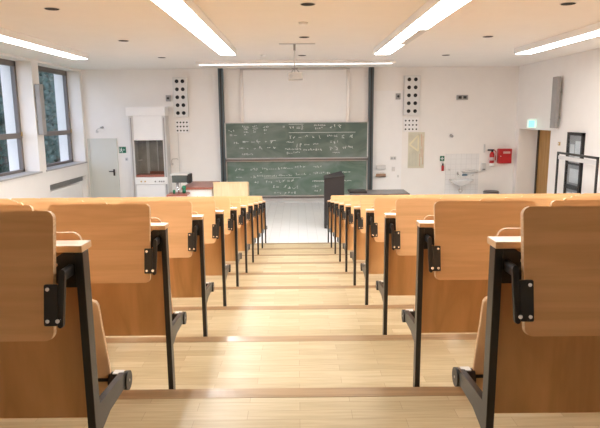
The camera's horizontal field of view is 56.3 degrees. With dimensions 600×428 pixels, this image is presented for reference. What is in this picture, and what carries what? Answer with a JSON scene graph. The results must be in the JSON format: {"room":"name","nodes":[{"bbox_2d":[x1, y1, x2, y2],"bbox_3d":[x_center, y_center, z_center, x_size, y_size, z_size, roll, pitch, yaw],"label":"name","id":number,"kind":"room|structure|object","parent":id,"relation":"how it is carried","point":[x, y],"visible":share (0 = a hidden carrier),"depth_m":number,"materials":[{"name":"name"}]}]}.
{"room":"lecture hall","nodes":[
{"label":"lecture hall","id":0,"kind":"room"},
{"bbox_2d":[0,52,89,198],"bbox_3d":[-6.488,-0.502,6.857,0.720,3.947,18.945,-1,10,0],"label":"wall","id":1,"kind":"structure","parent":0,"point":[36,185],"depth_m":13.24,"materials":[{"name":"paint"}]},
{"bbox_2d":[0,58,42,181],"bbox_3d":[-6.363,-2.019,11.823,0.480,2.570,2.650,-1,10,0],"label":"window","id":2,"kind":"structure","parent":1,"relation":"in","point":[10,175],"depth_m":12.89,"materials":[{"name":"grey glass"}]},
{"bbox_2d":[34,84,46,134],"bbox_3d":[-6.091,-2.446,13.153,0.150,1.170,0.186,-1,10,0],"label":"loudspeaker","id":3,"kind":"object","parent":1,"relation":"attached to","point":[39,94],"visible":1,"depth_m":13.10,"materials":[{"name":"grey plastic"}]},
{"bbox_2d":[35,85,42,133],"bbox_3d":[-6.076,-2.431,13.065,0.090,1.110,0.008,-1,10,0],"label":"grille","id":4,"kind":"object","parent":3,"relation":"attached to","point":[38,95],"depth_m":13.06,"materials":[{"name":"grey plastic"}]},
{"bbox_2d":[38,66,87,171],"bbox_3d":[-6.377,-2.517,14.680,0.480,2.570,2.650,-1,10,0],"label":"window","id":5,"kind":"structure","parent":1,"relation":"in","point":[68,163],"depth_m":15.65,"materials":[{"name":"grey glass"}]},
{"bbox_2d":[50,176,82,197],"bbox_3d":[-6.230,-0.475,15.077,0.110,0.868,2.390,-1,10,0],"label":"radiator","id":6,"kind":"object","parent":1,"relation":"attached to","point":[75,190],"depth_m":15.03,"materials":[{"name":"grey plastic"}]},
{"bbox_2d":[50,176,82,189],"bbox_3d":[-6.273,-0.835,15.019,0.030,0.138,2.380,-1,10,0],"label":"air vent","id":7,"kind":"object","parent":1,"relation":"attached to","point":[71,181],"depth_m":15.01,"materials":[{"name":"grey plastic"}]},
{"bbox_2d":[256,202,336,242],"bbox_3d":[0.406,0.214,13.679,13.300,0.120,6.015,-1,10,0],"label":"floor","id":8,"kind":"structure","parent":0,"point":[303,222],"depth_m":13.27,"materials":[{"name":"white tile"}]},
{"bbox_2d":[11,196,266,242],"bbox_3d":[-3.058,0.171,10.764,4.836,1.047,0.459,-1,10,0],"label":"lecture hall bench","id":9,"kind":"object","parent":8,"relation":"on","point":[260,197],"visible":0.11,"depth_m":10.59,"materials":[{"name":"brown wood"}]},
{"bbox_2d":[125,107,171,196],"bbox_3d":[-4.294,-1.640,16.041,1.090,2.800,0.480,-1,10,0],"label":"tall cabinet","id":10,"kind":"object","parent":8,"relation":"on","point":[148,126],"visible":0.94,"depth_m":15.95,"materials":[{"name":"white metal"}]},
{"bbox_2d":[125,107,168,115],"bbox_3d":[-4.304,-2.896,15.822,1.090,0.250,0.480,-1,10,0],"label":"hood","id":11,"kind":"object","parent":10,"relation":"attached to","point":[130,111],"depth_m":15.59,"materials":[{"name":"white paint"}]},
{"bbox_2d":[136,173,164,176],"bbox_3d":[-4.259,-1.118,16.163,0.810,0.070,0.380,-1,10,0],"label":"countertop","id":12,"kind":"structure","parent":10,"relation":"on","point":[145,174],"depth_m":15.98,"materials":[{"name":"red tile"}]},
{"bbox_2d":[166,181,219,196],"bbox_3d":[-2.589,-0.288,13.884,1.000,0.850,1.760,-1,10,0],"label":"lab bench","id":13,"kind":"object","parent":8,"relation":"on","point":[195,188],"visible":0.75,"depth_m":13.44,"materials":[{"name":"red tile"}]},
{"bbox_2d":[166,192,189,195],"bbox_3d":[-2.853,-0.464,13.182,0.470,0.040,0.440,-1,10,0],"label":"countertop","id":14,"kind":"structure","parent":13,"relation":"on","point":[171,193],"depth_m":13.01,"materials":[{"name":"red tile"}]},
{"bbox_2d":[173,185,185,193],"bbox_3d":[-2.818,-0.576,13.143,0.320,0.191,0.150,-5,11,-22],"label":"tap","id":15,"kind":"object","parent":13,"relation":"on","point":[183,186],"visible":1,"depth_m":13.17,"materials":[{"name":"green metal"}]},
{"bbox_2d":[170,173,192,191],"bbox_3d":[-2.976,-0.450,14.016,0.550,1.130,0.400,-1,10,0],"label":"monitor","id":16,"kind":"object","parent":13,"relation":"on","point":[177,178],"visible":0.7,"depth_m":13.76,"materials":[{"name":"grey paint"}]},
{"bbox_2d":[218,68,225,181],"bbox_3d":[-2.221,-2.198,16.107,0.135,3.842,0.178,-1,10,0],"label":"post","id":17,"kind":"object","parent":8,"relation":"on","point":[220,70],"visible":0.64,"depth_m":15.96,"materials":[{"name":"metal"}]},
{"bbox_2d":[224,121,367,160],"bbox_3d":[-0.098,-2.083,16.078,4.106,1.094,0.105,-1,10,0],"label":"chalkboard","id":18,"kind":"object","parent":17,"relation":"attached to","point":[244,141],"visible":1,"depth_m":16.09,"materials":[{"name":"ceramic"}]},
{"bbox_2d":[226,160,367,197],"bbox_3d":[-0.089,-1.008,16.326,4.106,1.090,0.105,-1,10,0],"label":"chalkboard","id":19,"kind":"object","parent":17,"relation":"attached to","point":[305,178],"visible":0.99,"depth_m":16.32,"materials":[{"name":"ceramic"}]},
{"bbox_2d":[213,182,248,195],"bbox_3d":[-1.633,-0.295,13.466,0.830,0.990,0.450,-1,10,0],"label":"wooden desk","id":20,"kind":"object","parent":8,"relation":"on","point":[220,188],"visible":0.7,"depth_m":13.21,"materials":[{"name":"brown wood"}]},
{"bbox_2d":[324,171,344,228],"bbox_3d":[0.767,-0.326,12.743,0.465,1.260,0.428,-1,10,0],"label":"lectern","id":21,"kind":"object","parent":8,"relation":"on","point":[333,182],"visible":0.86,"depth_m":12.52,"materials":[{"name":"black laminate"}]},
{"bbox_2d":[367,67,373,189],"bbox_3d":[2.023,-2.236,16.122,0.135,3.842,0.178,-1,10,0],"label":"post","id":22,"kind":"object","parent":8,"relation":"on","point":[371,69],"visible":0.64,"depth_m":15.99,"materials":[{"name":"metal"}]},
{"bbox_2d":[347,189,409,194],"bbox_3d":[1.718,-0.073,12.441,1.280,0.850,0.720,-1,10,0],"label":"bench","id":23,"kind":"object","parent":8,"relation":"on","point":[389,191],"visible":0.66,"depth_m":12.21,"materials":[{"name":"black plastic"}]},
{"bbox_2d":[348,189,366,192],"bbox_3d":[1.264,-0.509,12.378,0.380,0.033,0.450,-1,10,0],"label":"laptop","id":24,"kind":"object","parent":23,"relation":"on","point":[349,190],"visible":1,"depth_m":12.20,"materials":[{"name":"black plastic"}]},
{"bbox_2d":[326,193,580,242],"bbox_3d":[2.936,0.117,10.784,4.836,1.047,0.459,-1,10,0],"label":"lecture hall bench","id":25,"kind":"object","parent":8,"relation":"on","point":[328,226],"visible":0.06,"depth_m":10.54,"materials":[{"name":"brown wood"}]},
{"bbox_2d":[483,190,498,193],"bbox_3d":[5.521,-0.504,16.231,0.456,0.335,0.456,-1,10,0],"label":"waste bin","id":26,"kind":"object","parent":8,"relation":"on","point":[484,191],"visible":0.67,"depth_m":16.06,"materials":[{"name":"grey plastic"}]},
{"bbox_2d":[554,152,598,193],"bbox_3d":[5.856,-0.445,12.000,0.400,1.665,1.750,-1,10,0],"label":"stand","id":27,"kind":"object","parent":8,"relation":"on","point":[586,161],"visible":0.49,"depth_m":11.76,"materials":[{"name":"black metal"}]},
{"bbox_2d":[0,242,599,427],"bbox_3d":[0.095,0.954,4.152,12.440,1.798,13.052,-1,10,0],"label":"steps","id":28,"kind":"structure","parent":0,"point":[297,344],"depth_m":3.31,"materials":[{"name":"brown wood"}]},
{"bbox_2d":[0,211,131,427],"bbox_3d":[-3.025,0.500,1.777,4.836,1.047,0.459,-1,10,0],"label":"lecture hall bench","id":29,"kind":"object","parent":28,"relation":"on","point":[55,361],"visible":1,"depth_m":1.66,"materials":[{"name":"brown wood"}]},
{"bbox_2d":[56,240,90,252],"bbox_3d":[-3.013,0.115,1.618,4.790,0.020,0.076,-1,10,0],"label":"shelf","id":30,"kind":"object","parent":29,"relation":"attached to","point":[62,246],"depth_m":1.60,"materials":[{"name":"brown wood"}]},
{"bbox_2d":[0,204,186,388],"bbox_3d":[-3.029,0.463,2.776,4.836,1.047,0.459,-1,10,0],"label":"lecture hall bench","id":31,"kind":"object","parent":28,"relation":"on","point":[128,251],"visible":0.48,"depth_m":2.53,"materials":[{"name":"brown wood"}]},
{"bbox_2d":[151,223,168,229],"bbox_3d":[-3.017,0.078,2.617,4.790,0.020,0.076,-1,10,0],"label":"shelf","id":32,"kind":"object","parent":31,"relation":"attached to","point":[154,226],"depth_m":2.59,"materials":[{"name":"brown wood"}]},
{"bbox_2d":[0,201,213,336],"bbox_3d":[-3.033,0.427,3.774,4.836,1.047,0.459,-1,10,0],"label":"lecture hall bench","id":33,"kind":"object","parent":28,"relation":"on","point":[186,227],"visible":0.3,"depth_m":3.53,"materials":[{"name":"brown wood"}]},
{"bbox_2d":[192,215,203,219],"bbox_3d":[-3.020,0.042,3.615,4.790,0.020,0.076,-1,10,0],"label":"shelf","id":34,"kind":"object","parent":33,"relation":"attached to","point":[194,217],"depth_m":3.59,"materials":[{"name":"brown wood"}]},
{"bbox_2d":[0,199,230,305],"bbox_3d":[-3.036,0.390,4.773,4.836,1.047,0.459,-1,10,0],"label":"lecture hall bench","id":35,"kind":"object","parent":28,"relation":"on","point":[214,236],"visible":0.25,"depth_m":4.59,"materials":[{"name":"brown wood"}]},
{"bbox_2d":[215,210,223,213],"bbox_3d":[-3.024,0.005,4.614,4.790,0.020,0.076,-1,10,0],"label":"shelf","id":36,"kind":"object","parent":35,"relation":"attached to","point":[216,211],"depth_m":4.59,"materials":[{"name":"brown wood"}]},
{"bbox_2d":[0,198,241,286],"bbox_3d":[-3.040,0.354,5.771,4.836,1.047,0.459,-1,10,0],"label":"lecture hall bench","id":37,"kind":"object","parent":28,"relation":"on","point":[230,212],"visible":0.22,"depth_m":5.59,"materials":[{"name":"brown wood"}]},
{"bbox_2d":[0,197,255,261],"bbox_3d":[-3.047,0.281,7.768,4.836,1.047,0.459,-1,10,0],"label":"lecture hall bench","id":38,"kind":"object","parent":28,"relation":"on","point":[244,200],"visible":0.1,"depth_m":7.59,"materials":[{"name":"brown wood"}]},
{"bbox_2d":[18,198,249,272],"bbox_3d":[-3.044,0.317,6.770,4.836,1.047,0.459,-1,10,0],"label":"lecture hall bench","id":39,"kind":"object","parent":28,"relation":"on","point":[235,202],"visible":0.19,"depth_m":6.59,"materials":[{"name":"brown wood"}]},
{"bbox_2d":[6,196,263,247],"bbox_3d":[-3.055,0.208,9.765,4.836,1.047,0.459,-1,10,0],"label":"lecture hall bench","id":40,"kind":"object","parent":28,"relation":"on","point":[256,198],"visible":0.08,"depth_m":9.53,"materials":[{"name":"brown wood"}]},
{"bbox_2d":[14,197,260,254],"bbox_3d":[-3.051,0.244,8.767,4.836,1.047,0.459,-1,10,0],"label":"lecture hall bench","id":41,"kind":"object","parent":28,"relation":"on","point":[257,234],"visible":0.09,"depth_m":8.59,"materials":[{"name":"brown wood"}]},
{"bbox_2d":[333,194,576,253],"bbox_3d":[2.943,0.191,8.787,4.836,1.047,0.459,-1,10,0],"label":"lecture hall bench","id":42,"kind":"object","parent":28,"relation":"on","point":[341,198],"visible":0.08,"depth_m":8.61,"materials":[{"name":"brown wood"}]},
{"bbox_2d":[337,194,581,261],"bbox_3d":[2.947,0.227,7.788,4.836,1.047,0.459,-1,10,0],"label":"lecture hall bench","id":43,"kind":"object","parent":28,"relation":"on","point":[347,199],"visible":0.15,"depth_m":7.60,"materials":[{"name":"brown wood"}]},
{"bbox_2d":[329,193,599,247],"bbox_3d":[2.939,0.154,9.786,4.836,1.047,0.459,-1,10,0],"label":"lecture hall bench","id":44,"kind":"object","parent":28,"relation":"on","point":[336,198],"visible":0.06,"depth_m":9.54,"materials":[{"name":"brown wood"}]},
{"bbox_2d":[343,194,599,271],"bbox_3d":[2.950,0.264,6.790,4.836,1.047,0.459,-1,10,0],"label":"lecture hall bench","id":45,"kind":"object","parent":28,"relation":"on","point":[355,201],"visible":0.17,"depth_m":6.59,"materials":[{"name":"brown wood"}]},
{"bbox_2d":[350,195,599,284],"bbox_3d":[2.954,0.300,5.791,4.836,1.047,0.459,-1,10,0],"label":"lecture hall bench","id":46,"kind":"object","parent":28,"relation":"on","point":[365,202],"visible":0.16,"depth_m":5.59,"materials":[{"name":"brown wood"}]},
{"bbox_2d":[360,196,599,304],"bbox_3d":[2.958,0.337,4.793,4.836,1.047,0.459,-1,10,0],"label":"lecture hall bench","id":47,"kind":"object","parent":28,"relation":"on","point":[374,248],"visible":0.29,"depth_m":4.59,"materials":[{"name":"brown wood"}]},
{"bbox_2d":[366,209,373,212],"bbox_3d":[2.940,-0.048,4.634,4.790,0.020,0.076,-1,10,0],"label":"shelf","id":48,"kind":"object","parent":47,"relation":"attached to","point":[367,210],"depth_m":4.59,"materials":[{"name":"brown wood"}]},
{"bbox_2d":[376,197,599,334],"bbox_3d":[2.962,0.373,3.794,4.836,1.047,0.459,-1,10,0],"label":"lecture hall bench","id":49,"kind":"object","parent":28,"relation":"on","point":[400,227],"visible":0.3,"depth_m":3.54,"materials":[{"name":"brown wood"}]},
{"bbox_2d":[384,213,395,217],"bbox_3d":[2.943,-0.012,3.635,4.790,0.020,0.076,-1,10,0],"label":"shelf","id":50,"kind":"object","parent":49,"relation":"attached to","point":[387,215],"depth_m":3.59,"materials":[{"name":"brown wood"}]},
{"bbox_2d":[401,200,599,386],"bbox_3d":[2.965,0.409,2.796,4.836,1.047,0.459,-1,10,0],"label":"lecture hall bench","id":51,"kind":"object","parent":28,"relation":"on","point":[453,249],"visible":0.48,"depth_m":2.54,"materials":[{"name":"brown wood"}]},
{"bbox_2d":[416,220,433,226],"bbox_3d":[2.947,0.025,2.637,4.790,0.020,0.076,-1,10,0],"label":"shelf","id":52,"kind":"object","parent":51,"relation":"attached to","point":[420,223],"depth_m":2.61,"materials":[{"name":"brown wood"}]},
{"bbox_2d":[452,206,599,427],"bbox_3d":[2.969,0.446,1.797,4.836,1.047,0.459,-1,10,0],"label":"lecture hall bench","id":53,"kind":"object","parent":28,"relation":"on","point":[537,347],"visible":1,"depth_m":1.63,"materials":[{"name":"brown wood"}]},
{"bbox_2d":[487,236,520,248],"bbox_3d":[2.951,0.061,1.638,4.790,0.020,0.076,-1,10,0],"label":"shelf","id":54,"kind":"object","parent":53,"relation":"attached to","point":[495,242],"depth_m":1.60,"materials":[{"name":"brown wood"}]},
{"bbox_2d":[0,0,599,69],"bbox_3d":[0.105,-2.579,6.527,13.900,0.150,19.145,-1,10,0],"label":"ceiling","id":55,"kind":"structure","parent":0,"point":[338,29],"depth_m":9.00,"materials":[{"name":"paint"}]},
{"bbox_2d":[0,27,88,58],"bbox_3d":[-4.626,-2.473,6.931,0.350,0.117,10.050,-1,10,0],"label":"ceiling light","id":56,"kind":"object","parent":55,"relation":"attached to","point":[6,35],"visible":1,"depth_m":9.73,"materials":[{"name":"white paint"}]},
{"bbox_2d":[43,7,59,10],"bbox_3d":[-3.086,-2.551,6.981,0.196,0.008,0.196,-1,10,0],"label":"recessed light","id":57,"kind":"object","parent":55,"relation":"in","point":[46,8],"visible":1,"depth_m":6.94,"materials":[{"name":"grey paint"}]},
{"bbox_2d":[150,0,236,54],"bbox_3d":[-1.429,-2.450,6.646,0.350,0.117,9.450,-1,10,0],"label":"ceiling light","id":58,"kind":"object","parent":55,"relation":"attached to","point":[187,13],"visible":1,"depth_m":7.54,"materials":[{"name":"white paint"}]},
{"bbox_2d":[196,59,395,64],"bbox_3d":[-0.104,-3.716,13.741,4.850,0.082,0.250,-1,10,0],"label":"light","id":59,"kind":"object","parent":55,"relation":"attached to","point":[366,61],"visible":0.89,"depth_m":13.62,"materials":[{"name":"white paint"}]},
{"bbox_2d":[229,63,391,64],"bbox_3d":[-0.104,-3.695,13.836,4.750,0.009,0.030,-1,10,0],"label":"diffuser","id":60,"kind":"object","parent":59,"relation":"attached to","point":[324,63],"depth_m":13.82,"materials":[{"name":"white plastic"}]},
{"bbox_2d":[279,43,314,79],"bbox_3d":[-0.054,-2.873,10.604,0.675,0.667,0.300,-1,10,0],"label":"projector","id":61,"kind":"object","parent":55,"relation":"hanging from","point":[292,75],"visible":1,"depth_m":10.52,"materials":[{"name":"grey paint"}]},
{"bbox_2d":[299,22,307,25],"bbox_3d":[0.048,-2.772,8.176,0.140,0.035,0.140,-1,10,0],"label":"smoke detector","id":62,"kind":"object","parent":55,"relation":"attached to","point":[300,23],"visible":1,"depth_m":8.13,"materials":[{"name":"white paint"}]},
{"bbox_2d":[300,2,315,5],"bbox_3d":[0.094,-2.550,6.824,0.196,0.008,0.196,-1,10,0],"label":"recessed light","id":63,"kind":"object","parent":55,"relation":"in","point":[305,3],"visible":1,"depth_m":6.81,"materials":[{"name":"grey paint"}]},
{"bbox_2d":[374,0,470,54],"bbox_3d":[1.700,-2.489,6.731,0.350,0.123,9.600,-1,10,0],"label":"ceiling light","id":64,"kind":"object","parent":55,"relation":"attached to","point":[432,12],"visible":1,"depth_m":7.70,"materials":[{"name":"white paint"}]},
{"bbox_2d":[514,22,599,53],"bbox_3d":[4.635,-2.531,6.814,0.350,0.117,9.750,-1,10,0],"label":"ceiling light","id":65,"kind":"object","parent":55,"relation":"attached to","point":[593,30],"visible":1,"depth_m":9.65,"materials":[{"name":"white paint"}]},
{"bbox_2d":[559,2,576,5],"bbox_3d":[3.314,-2.597,6.933,0.196,0.008,0.196,-1,10,0],"label":"recessed light","id":66,"kind":"object","parent":55,"relation":"in","point":[565,3],"visible":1,"depth_m":6.89,"materials":[{"name":"grey paint"}]},
{"bbox_2d":[81,66,518,197],"bbox_3d":[0.076,-2.204,16.309,13.900,3.947,0.200,-1,10,0],"label":"wall","id":67,"kind":"structure","parent":0,"point":[488,116],"depth_m":16.09,"materials":[{"name":"paint"}]},
{"bbox_2d":[87,138,120,197],"bbox_3d":[-5.696,-1.227,16.305,0.840,1.920,0.108,-1,10,0],"label":"door","id":68,"kind":"structure","parent":67,"relation":"in","point":[102,152],"depth_m":16.29,"materials":[{"name":"grey paint"}]},
{"bbox_2d":[119,147,125,152],"bbox_3d":[-5.136,-1.854,16.236,0.200,0.180,0.014,-1,10,0],"label":"exit sign","id":69,"kind":"object","parent":67,"relation":"attached to","point":[121,149],"visible":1,"depth_m":16.23,"materials":[{"name":"green plastic"}]},
{"bbox_2d":[166,95,170,100],"bbox_3d":[-3.743,-3.288,15.949,0.130,0.170,0.100,-1,10,0],"label":"wall sensor","id":70,"kind":"object","parent":67,"relation":"attached to","point":[168,97],"visible":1,"depth_m":15.91,"materials":[{"name":"grey plastic"}]},
{"bbox_2d":[172,77,188,116],"bbox_3d":[-3.388,-3.313,15.928,0.410,1.100,0.136,-1,10,0],"label":"panel","id":71,"kind":"object","parent":67,"relation":"attached to","point":[180,84],"visible":1,"depth_m":15.87,"materials":[{"name":"grey paint"}]},
{"bbox_2d":[175,120,188,132],"bbox_3d":[-3.377,-2.512,16.110,0.380,0.360,0.054,-1,10,0],"label":"panel","id":72,"kind":"object","parent":67,"relation":"attached to","point":[182,126],"visible":1,"depth_m":16.08,"materials":[{"name":"white paint"}]},
{"bbox_2d":[262,196,323,200],"bbox_3d":[-0.104,-0.471,16.499,4.190,0.130,0.020,-1,10,0],"label":"trim","id":73,"kind":"structure","parent":67,"relation":"attached to","point":[263,199],"depth_m":16.49,"materials":[{"name":"white paint"}]},
{"bbox_2d":[240,68,349,121],"bbox_3d":[-0.144,-3.355,15.973,3.100,1.535,0.055,-1,10,0],"label":"projection screen","id":74,"kind":"object","parent":67,"relation":"attached to","point":[266,95],"visible":0.93,"depth_m":15.95,"materials":[{"name":"white fabric"}]},
{"bbox_2d":[266,200,323,202],"bbox_3d":[0.041,-0.374,16.520,12.400,0.070,0.012,-1,10,0],"label":"baseboard","id":75,"kind":"structure","parent":67,"relation":"attached to","point":[267,201],"depth_m":16.51,"materials":[{"name":"grey paint"}]},
{"bbox_2d":[375,165,385,176],"bbox_3d":[2.344,-1.254,16.304,0.280,0.340,0.122,-1,10,0],"label":"paper holder","id":76,"kind":"object","parent":67,"relation":"attached to","point":[381,174],"visible":1,"depth_m":16.26,"materials":[{"name":"grey paint"}]},
{"bbox_2d":[375,174,385,176],"bbox_3d":[2.345,-1.131,16.326,0.280,0.090,0.122,-1,10,0],"label":"tray","id":77,"kind":"object","parent":76,"relation":"on","point":[377,175],"depth_m":16.27,"materials":[{"name":"brown wood"}]},
{"bbox_2d":[372,91,402,189],"bbox_3d":[2.523,-1.972,16.251,0.850,3.130,0.018,-1,10,0],"label":"wall panel","id":78,"kind":"object","parent":67,"relation":"attached to","point":[388,111],"depth_m":16.21,"materials":[{"name":"white paint"}]},
{"bbox_2d":[396,93,400,99],"bbox_3d":[2.792,-3.347,15.971,0.130,0.170,0.100,-1,10,0],"label":"wall sensor","id":79,"kind":"object","parent":67,"relation":"attached to","point":[398,95],"visible":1,"depth_m":15.93,"materials":[{"name":"grey plastic"}]},
{"bbox_2d":[403,118,418,131],"bbox_3d":[3.188,-2.561,16.133,0.430,0.380,0.054,-1,10,0],"label":"panel","id":80,"kind":"object","parent":67,"relation":"attached to","point":[409,124],"visible":1,"depth_m":16.11,"materials":[{"name":"white paint"}]},
{"bbox_2d":[403,75,420,114],"bbox_3d":[3.176,-3.372,15.950,0.460,1.100,0.136,-1,10,0],"label":"panel","id":81,"kind":"object","parent":67,"relation":"attached to","point":[411,88],"visible":1,"depth_m":15.89,"materials":[{"name":"grey paint"}]},
{"bbox_2d":[408,132,424,167],"bbox_3d":[3.369,-1.849,16.278,0.470,1.035,0.015,-1,10,0],"label":"poster","id":82,"kind":"object","parent":67,"relation":"attached to","point":[416,140],"visible":1,"depth_m":16.27,"materials":[{"name":"paper"}]},
{"bbox_2d":[444,154,478,193],"bbox_3d":[4.730,-1.101,16.417,0.970,1.320,0.012,-1,10,0],"label":"backsplash","id":83,"kind":"structure","parent":67,"relation":"attached to","point":[456,163],"depth_m":16.39,"materials":[{"name":"white tile"}]},
{"bbox_2d":[449,179,473,192],"bbox_3d":[4.659,-0.795,16.232,0.714,0.399,0.484,-1,10,0],"label":"basin","id":84,"kind":"object","parent":67,"relation":"attached to","point":[459,182],"visible":1,"depth_m":16.11,"materials":[{"name":"white ceramic"}]},
{"bbox_2d":[456,95,467,99],"bbox_3d":[4.627,-3.325,16.003,0.320,0.135,0.064,-1,10,0],"label":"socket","id":85,"kind":"object","parent":67,"relation":"attached to","point":[458,97],"visible":1,"depth_m":15.97,"materials":[{"name":"grey plastic"}]},
{"bbox_2d":[462,169,478,172],"bbox_3d":[4.954,-1.255,16.325,0.500,0.111,0.118,-1,10,0],"label":"soap shelf","id":86,"kind":"object","parent":67,"relation":"attached to","point":[470,170],"visible":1,"depth_m":16.28,"materials":[{"name":"white ceramic"}]},
{"bbox_2d":[480,163,485,170],"bbox_3d":[5.333,-1.377,16.325,0.130,0.215,0.104,-1,10,0],"label":"dispenser","id":87,"kind":"object","parent":67,"relation":"attached to","point":[483,165],"visible":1,"depth_m":16.28,"materials":[{"name":"grey paint"}]},
{"bbox_2d":[488,149,495,165],"bbox_3d":[5.546,-1.629,16.233,0.249,0.490,0.136,-1,10,0],"label":"fire extinguisher","id":88,"kind":"object","parent":67,"relation":"attached to","point":[491,158],"visible":1,"depth_m":16.19,"materials":[{"name":"red paint"}]},
{"bbox_2d":[497,149,511,162],"bbox_3d":[5.918,-1.678,16.237,0.375,0.420,0.180,-1,10,0],"label":"box","id":89,"kind":"object","parent":67,"relation":"attached to","point":[503,155],"visible":1,"depth_m":16.17,"materials":[{"name":"red paint"}]},
{"bbox_2d":[512,48,599,193],"bbox_3d":[6.672,-0.620,6.901,0.800,3.947,18.945,-1,10,0],"label":"wall","id":90,"kind":"structure","parent":0,"point":[579,101],"depth_m":13.53,"materials":[{"name":"paint"}]},
{"bbox_2d":[527,118,536,127],"bbox_3d":[6.114,-2.405,14.792,0.230,0.255,0.088,-1,10,0],"label":"exit light","id":91,"kind":"object","parent":90,"relation":"attached to","point":[531,122],"visible":1,"depth_m":14.76,"materials":[{"name":"white paint"}]},
{"bbox_2d":[534,130,550,193],"bbox_3d":[6.784,-1.276,15.456,0.106,2.100,1.325,-1,10,0],"label":"door","id":92,"kind":"structure","parent":90,"relation":"in","point":[543,138],"depth_m":15.71,"materials":[{"name":"brown wood"}]},
{"bbox_2d":[550,76,561,127],"bbox_3d":[6.144,-2.662,13.409,0.175,1.205,0.246,-1,10,0],"label":"loudspeaker","id":93,"kind":"object","parent":90,"relation":"attached to","point":[556,91],"visible":1,"depth_m":13.35,"materials":[{"name":"grey plastic"}]},
{"bbox_2d":[554,78,560,126],"bbox_3d":[6.102,-2.639,13.292,0.070,1.140,0.008,-1,10,0],"label":"grille","id":94,"kind":"object","parent":93,"relation":"attached to","point":[558,80],"depth_m":13.29,"materials":[{"name":"grey metal"}]},
{"bbox_2d":[563,132,585,192],"bbox_3d":[6.219,-0.925,12.771,0.060,1.840,0.720,-1,10,0],"label":"showcase","id":95,"kind":"object","parent":90,"relation":"attached to","point":[575,144],"visible":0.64,"depth_m":12.72,"materials":[{"name":"black plastic"}]},
{"label":"outside","id":96,"kind":"structure","parent":0,"visible":0},
{"bbox_3d":[-23.523,-1.009,27.623,33.160,0.100,65.000,-1,10,0],"label":"ground","id":97,"kind":"structure","parent":96,"visible":0},
{"bbox_2d":[0,71,59,172],"bbox_3d":[-10.616,-3.577,19.628,4.474,7.490,4.453,-1,10,0],"label":"tree","id":98,"kind":"object","parent":97,"relation":"on","point":[50,112],"visible":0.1,"depth_m":19.66,"materials":[{"name":"green plant"}]},
{"bbox_2d":[39,73,60,162],"bbox_3d":[-10.608,-4.372,24.170,4.294,7.497,4.309,2,10,15],"label":"tree","id":99,"kind":"object","parent":97,"relation":"on","point":[58,159],"visible":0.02,"depth_m":23.28,"materials":[{"name":"green plant"}]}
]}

